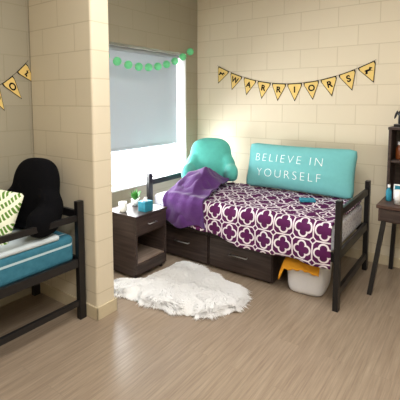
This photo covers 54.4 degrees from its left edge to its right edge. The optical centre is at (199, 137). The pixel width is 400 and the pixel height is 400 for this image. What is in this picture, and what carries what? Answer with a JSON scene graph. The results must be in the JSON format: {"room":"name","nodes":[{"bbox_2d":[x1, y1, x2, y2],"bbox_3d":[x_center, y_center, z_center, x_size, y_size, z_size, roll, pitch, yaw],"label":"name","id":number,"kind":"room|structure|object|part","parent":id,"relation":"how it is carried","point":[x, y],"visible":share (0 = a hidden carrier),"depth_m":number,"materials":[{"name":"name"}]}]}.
{"room":"dorm room","nodes":[
{"label":"dorm room","id":0,"kind":"room"},
{"bbox_2d":[28,0,113,306],"bbox_3d":[-1.034,-0.172,3.085,0.784,3.050,0.172,4,6,36],"label":"wall partition","id":1,"kind":"structure","parent":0,"point":[70,82],"depth_m":2.93,"materials":[{"name":"beige brick"}]},
{"bbox_2d":[40,282,98,319],"bbox_3d":[-1.075,1.304,3.136,0.776,0.100,0.012,4,6,36],"label":"face","id":2,"kind":"object","parent":1,"relation":"attached to","point":[65,298],"visible":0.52,"depth_m":3.15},
{"bbox_2d":[97,298,116,320],"bbox_3d":[-0.711,1.318,2.987,0.012,0.100,0.196,4,6,36],"label":"face","id":3,"kind":"object","parent":1,"relation":"attached to","point":[109,307],"visible":1,"depth_m":2.98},
{"bbox_2d":[0,0,197,306],"bbox_3d":[-1.709,-0.164,2.990,0.200,3.050,5.458,4,6,36],"label":"wall","id":4,"kind":"structure","parent":0,"point":[16,122],"depth_m":3.95,"materials":[{"name":"beige brick"}]},
{"bbox_2d":[0,62,30,110],"bbox_3d":[-1.491,-0.414,3.090,0.004,0.411,0.433,4,6,36],"label":"pennant banner","id":5,"kind":"object","parent":4,"relation":"attached to","point":[10,84],"visible":0.99,"depth_m":3.11,"materials":[{"name":"yellow paper"}]},
{"bbox_2d":[109,45,178,151],"bbox_3d":[-0.797,-0.417,4.261,0.050,1.114,1.755,4,6,36],"label":"roller blind","id":6,"kind":"object","parent":4,"relation":"attached to","point":[143,103],"visible":0.54,"depth_m":4.44,"materials":[{"name":"fabric"}]},
{"bbox_2d":[112,170,176,186],"bbox_3d":[-0.840,0.512,4.388,0.045,0.050,1.795,4,6,36],"label":"frame","id":7,"kind":"object","parent":4,"relation":"on","point":[168,171],"visible":0.22,"depth_m":4.54,"materials":[{"name":"white paint"}]},
{"bbox_2d":[112,172,177,192],"bbox_3d":[-0.758,0.533,4.324,0.165,0.020,1.783,4,6,36],"label":"sill","id":8,"kind":"structure","parent":4,"relation":"on","point":[126,186],"depth_m":4.26,"materials":[{"name":"white paint"}]},
{"bbox_2d":[109,48,193,70],"bbox_3d":[-0.565,-0.889,4.269,0.088,0.341,1.672,4,6,36],"label":"garland","id":9,"kind":"object","parent":4,"relation":"hanging from","point":[117,61],"visible":0.85,"depth_m":4.28},
{"bbox_2d":[177,54,185,171],"bbox_3d":[-0.240,-0.286,4.985,0.148,1.530,0.012,4,6,36],"label":"window frame","id":10,"kind":"structure","parent":4,"relation":"attached to","point":[181,66],"depth_m":4.97,"materials":[{"name":"white paint"}]},
{"bbox_2d":[0,252,399,399],"bbox_3d":[0.212,1.531,1.755,5.136,0.100,5.658,4,6,36],"label":"floor","id":11,"kind":"structure","parent":0,"point":[287,344],"depth_m":2.59,"materials":[{"name":"wood"}]},
{"bbox_2d":[0,200,86,345],"bbox_3d":[-1.734,0.978,2.281,0.658,0.905,2.071,4,6,36],"label":"bed","id":12,"kind":"object","parent":11,"relation":"on","point":[26,261],"visible":0.75,"depth_m":2.69,"materials":[{"name":"black metal"}]},
{"bbox_2d":[0,189,23,244],"bbox_3d":[-1.432,0.529,2.656,0.430,0.412,0.193,0,5,5],"label":"leaf pillow","id":13,"kind":"object","parent":12,"relation":"on","point":[10,202],"visible":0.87,"depth_m":2.62,"materials":[{"name":"green fabric"}]},
{"bbox_2d":[0,227,58,258],"bbox_3d":[-1.768,0.771,2.213,0.576,0.040,1.835,4,6,36],"label":"comforter","id":14,"kind":"object","parent":12,"relation":"on","point":[26,245],"depth_m":2.63,"materials":[{"name":"white fabric"}]},
{"bbox_2d":[7,158,63,237],"bbox_3d":[-1.256,0.424,2.835,0.550,0.526,0.389,2,6,22],"label":"pillow","id":15,"kind":"object","parent":12,"relation":"on","point":[37,179],"visible":0.84,"depth_m":2.80,"materials":[{"name":"black fabric"}]},
{"bbox_3d":[-1.394,0.887,3.274,0.044,0.905,0.056,4,6,36],"label":"post","id":16,"kind":"part","parent":12,"relation":"part of","materials":[{"name":"black metal"}]},
{"bbox_3d":[-1.734,0.878,2.272,0.574,0.205,1.955,4,6,36],"label":"mattress","id":17,"kind":"part","parent":12,"relation":"part of","materials":[{"name":"blue fabric"}]},
{"bbox_3d":[-1.485,0.668,2.073,0.028,0.044,1.959,4,6,36],"label":"rail","id":18,"kind":"part","parent":12,"relation":"part of","materials":[{"name":"black metal"}]},
{"bbox_3d":[-1.485,1.007,2.104,0.028,0.064,1.959,4,6,36],"label":"rail","id":19,"kind":"part","parent":12,"relation":"part of","materials":[{"name":"black metal"}]},
{"bbox_3d":[-1.485,1.315,2.132,0.028,0.044,1.959,4,6,36],"label":"rail","id":20,"kind":"part","parent":12,"relation":"part of","materials":[{"name":"black metal"}]},
{"bbox_3d":[-1.145,0.557,3.064,0.570,0.060,0.028,4,6,36],"label":"rail","id":21,"kind":"part","parent":12,"relation":"part of","materials":[{"name":"black metal"}]},
{"bbox_3d":[-0.896,0.920,2.917,0.044,0.905,0.056,4,6,36],"label":"post","id":22,"kind":"part","parent":12,"relation":"part of","materials":[{"name":"black metal"}]},
{"bbox_2d":[112,202,166,277],"bbox_3d":[-0.609,0.991,3.811,0.430,0.600,0.436,4,6,36],"label":"nightstand","id":23,"kind":"object","parent":11,"relation":"on","point":[139,238],"visible":0.8,"depth_m":3.67,"materials":[{"name":"brown wood"}]},
{"bbox_2d":[119,201,127,211],"bbox_3d":[-0.727,0.657,3.675,0.076,0.090,0.090,-2,6,-19],"label":"coffee mug","id":24,"kind":"object","parent":23,"relation":"on","point":[123,207],"visible":1,"depth_m":3.65,"materials":[{"name":"ceramic"}]},
{"bbox_2d":[130,188,141,205],"bbox_3d":[-0.648,0.593,3.899,0.128,0.177,0.158,2,6,19],"label":"potted plant","id":25,"kind":"object","parent":23,"relation":"on","point":[135,194],"visible":0.98,"depth_m":3.87,"materials":[{"name":"green plant"}]},
{"bbox_3d":[-0.650,0.650,3.896,0.080,0.065,0.080,4,6,36],"label":"pot","id":26,"kind":"part","parent":25,"relation":"part of","materials":[{"name":"ceramic"}]},
{"bbox_2d":[138,197,152,211],"bbox_3d":[-0.519,0.633,3.707,0.090,0.132,0.110,4,6,36],"label":"tissue box","id":27,"kind":"object","parent":23,"relation":"on","point":[145,205],"visible":1,"depth_m":3.68,"materials":[{"name":"blue cardboard"}]},
{"bbox_2d":[137,226,162,236],"bbox_3d":[-0.620,0.882,3.808,0.365,0.018,0.380,4,6,36],"label":"shelf","id":28,"kind":"object","parent":23,"relation":"attached to","point":[156,227],"depth_m":3.67,"materials":[{"name":"brown wood"}]},
{"bbox_2d":[137,243,163,263],"bbox_3d":[-0.620,1.143,3.832,0.365,0.015,0.380,4,6,36],"label":"shelf","id":29,"kind":"object","parent":23,"relation":"attached to","point":[146,251],"depth_m":3.83,"materials":[{"name":"brown wood"}]},
{"bbox_3d":[-0.464,1.205,3.725,0.022,0.090,0.412,4,6,36],"label":"drawer","id":30,"kind":"part","parent":23,"relation":"part of","materials":[{"name":"brown wood"}]},
{"bbox_3d":[-0.464,0.802,3.689,0.022,0.149,0.412,4,6,36],"label":"drawer","id":31,"kind":"part","parent":23,"relation":"part of","materials":[{"name":"brown wood"}]},
{"bbox_2d":[114,261,251,321],"bbox_3d":[-0.139,1.296,3.373,1.236,0.065,0.961,4,6,36],"label":"rug","id":32,"kind":"object","parent":11,"relation":"on","point":[185,288],"visible":0.98,"depth_m":3.24,"materials":[{"name":"white fur"}]},
{"bbox_2d":[166,223,209,264],"bbox_3d":[0.036,1.071,4.340,0.640,0.345,0.803,4,6,36],"label":"drawer","id":33,"kind":"object","parent":11,"relation":"on","point":[192,244],"visible":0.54,"depth_m":3.99,"materials":[{"name":"brown wood"}]},
{"bbox_2d":[209,233,286,282],"bbox_3d":[0.582,1.107,3.948,0.675,0.345,0.803,4,6,36],"label":"drawer","id":34,"kind":"object","parent":11,"relation":"on","point":[225,255],"visible":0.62,"depth_m":3.62,"materials":[{"name":"brown wood"}]},
{"bbox_2d":[146,167,370,311],"bbox_3d":[0.513,0.812,3.934,2.019,0.935,1.070,4,6,36],"label":"bed","id":35,"kind":"object","parent":11,"relation":"on","point":[266,220],"visible":0.99,"depth_m":3.50,"materials":[{"name":"purple fabric"}]},
{"bbox_3d":[-0.535,0.818,4.170,0.044,0.880,0.056,4,6,36],"label":"post","id":36,"kind":"part","parent":35,"relation":"part of","materials":[{"name":"black metal"}]},
{"bbox_3d":[-0.264,0.445,4.515,0.028,0.060,0.880,4,6,36],"label":"rail","id":37,"kind":"part","parent":35,"relation":"part of","materials":[{"name":"black metal"}]},
{"bbox_2d":[163,167,232,229],"bbox_3d":[0.028,0.591,4.158,0.516,0.536,0.949,3,6,27],"label":"throw blanket","id":38,"kind":"object","parent":35,"relation":"on","point":[188,202],"depth_m":3.87,"materials":[{"name":"purple fabric"}]},
{"bbox_2d":[181,138,237,180],"bbox_3d":[0.117,0.254,4.482,0.640,0.476,0.412,1,5,6],"label":"pillow","id":39,"kind":"object","parent":35,"relation":"on","point":[215,154],"visible":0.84,"depth_m":4.49,"materials":[{"name":"teal fabric"}]},
{"bbox_3d":[0.266,0.888,3.597,1.935,0.075,0.028,4,6,36],"label":"rail","id":40,"kind":"part","parent":35,"relation":"part of","materials":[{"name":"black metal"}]},
{"bbox_3d":[0.536,0.726,3.962,1.910,0.209,0.890,4,6,36],"label":"mattress","id":41,"kind":"part","parent":35,"relation":"part of","materials":[{"name":"fabric"}]},
{"bbox_2d":[189,182,361,269],"bbox_3d":[0.634,0.766,3.818,1.573,0.372,0.977,4,6,36],"label":"quilt","id":42,"kind":"object","parent":35,"relation":"on","point":[266,220],"depth_m":3.43,"materials":[{"name":"purple fabric"}]},
{"bbox_2d":[246,143,356,198],"bbox_3d":[1.014,0.329,4.054,1.162,0.469,0.251,4,6,35],"label":"pillow","id":43,"kind":"object","parent":35,"relation":"on","point":[320,171],"visible":1,"depth_m":3.93,"materials":[{"name":"teal fabric"}]},
{"bbox_2d":[299,197,315,201],"bbox_3d":[1.008,0.589,3.657,0.141,0.020,0.100,1,5,7],"label":"paperback book","id":44,"kind":"object","parent":35,"relation":"on","point":[301,199],"visible":1,"depth_m":3.63,"materials":[{"name":"teal paper"}]},
{"bbox_3d":[1.067,0.923,3.020,0.044,0.880,0.056,4,6,36],"label":"post","id":45,"kind":"part","parent":35,"relation":"part of","materials":[{"name":"black metal"}]},
{"bbox_3d":[1.339,1.187,3.423,0.028,0.060,0.880,4,6,36],"label":"rail","id":46,"kind":"part","parent":35,"relation":"part of","materials":[{"name":"black metal"}]},
{"bbox_3d":[1.339,0.889,3.396,0.028,0.070,0.880,4,6,36],"label":"rail","id":47,"kind":"part","parent":35,"relation":"part of","materials":[{"name":"black metal"}]},
{"bbox_3d":[1.339,0.550,3.365,0.028,0.060,0.880,4,6,36],"label":"rail","id":48,"kind":"part","parent":35,"relation":"part of","materials":[{"name":"black metal"}]},
{"bbox_3d":[1.611,0.854,3.772,0.044,0.880,0.056,4,6,36],"label":"post","id":49,"kind":"part","parent":35,"relation":"part of","materials":[{"name":"black metal"}]},
{"bbox_2d":[278,257,331,296],"bbox_3d":[0.939,1.162,3.418,0.383,0.332,0.433,3,6,30],"label":"storage bin","id":50,"kind":"object","parent":11,"relation":"on","point":[303,278],"visible":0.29,"depth_m":3.26,"materials":[{"name":"plastic"}]},
{"bbox_2d":[367,193,399,294],"bbox_3d":[2.175,0.966,3.180,1.346,0.765,0.722,4,6,36],"label":"desk","id":51,"kind":"object","parent":11,"relation":"on","point":[388,211],"visible":0.77,"depth_m":3.30,"materials":[{"name":"brown wood"}]},
{"bbox_3d":[1.515,0.969,3.318,0.209,0.735,0.054,-2,6,-23],"label":"leg","id":52,"kind":"part","parent":51,"relation":"part of","materials":[{"name":"black wood"}]},
{"bbox_2d":[386,184,391,200],"bbox_3d":[1.660,0.487,3.423,0.048,0.144,0.048,4,6,36],"label":"lotion bottle","id":53,"kind":"object","parent":51,"relation":"on","point":[388,191],"visible":1,"depth_m":3.41,"materials":[{"name":"blue plastic"}]},
{"bbox_3d":[2.203,0.670,3.183,1.270,0.115,0.580,4,6,36],"label":"apron drawer","id":54,"kind":"part","parent":51,"relation":"part of","materials":[{"name":"brown wood"}]},
{"bbox_3d":[1.799,0.675,3.111,0.670,0.098,0.014,4,6,36],"label":"drawer","id":55,"kind":"part","parent":51,"relation":"part of","materials":[{"name":"brown wood"}]},
{"bbox_3d":[1.878,0.927,3.776,0.066,0.735,0.084,4,6,36],"label":"leg","id":56,"kind":"part","parent":51,"relation":"part of","materials":[{"name":"black wood"}]},
{"bbox_2d":[386,126,399,192],"bbox_3d":[2.306,0.251,3.289,1.290,0.640,0.275,4,6,36],"label":"hutch","id":57,"kind":"object","parent":51,"relation":"on","point":[393,164],"depth_m":3.62,"materials":[{"name":"brown wood"}]},
{"bbox_2d":[394,111,399,126],"bbox_3d":[1.867,-0.209,3.519,0.202,0.233,0.080,4,6,36],"label":"figurine","id":58,"kind":"object","parent":57,"relation":"on","point":[397,112],"visible":1,"depth_m":3.54,"materials":[{"name":"black metal"}]},
{"bbox_2d":[395,142,399,159],"bbox_3d":[1.851,0.124,3.623,0.054,0.162,0.054,4,6,36],"label":"spray bottle","id":59,"kind":"object","parent":57,"relation":"in","point":[397,156],"visible":1,"depth_m":3.61,"materials":[{"name":"orange plastic"}]},
{"bbox_2d":[393,184,399,198],"bbox_3d":[1.795,0.487,3.475,0.120,0.134,0.048,4,6,36],"label":"picture frame","id":60,"kind":"object","parent":51,"relation":"on","point":[396,186],"visible":0.5,"depth_m":3.48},
{"bbox_2d":[394,189,399,204],"bbox_3d":[1.686,0.510,3.307,0.076,0.120,0.076,4,6,36],"label":"tumbler","id":61,"kind":"object","parent":51,"relation":"on","point":[396,191],"visible":1,"depth_m":3.29,"materials":[{"name":"ceramic"}]},
{"bbox_2d":[197,0,399,257],"bbox_3d":[1.877,-0.240,3.828,5.036,3.050,0.100,4,6,36],"label":"wall","id":62,"kind":"structure","parent":0,"point":[271,41],"depth_m":4.25,"materials":[{"name":"beige brick"}]},
{"bbox_2d":[218,60,375,100],"bbox_3d":[0.975,-0.628,4.376,1.861,0.451,0.004,4,6,36],"label":"pennant banner","id":63,"kind":"object","parent":62,"relation":"attached to","point":[368,70],"visible":1,"depth_m":4.27,"materials":[{"name":"yellow paper"}]},
{"bbox_2d":[331,248,399,267],"bbox_3d":[1.885,1.235,3.888,4.735,0.100,0.012,4,6,36],"label":"baseboard","id":64,"kind":"structure","parent":62,"relation":"attached to","point":[353,253],"depth_m":3.97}
]}

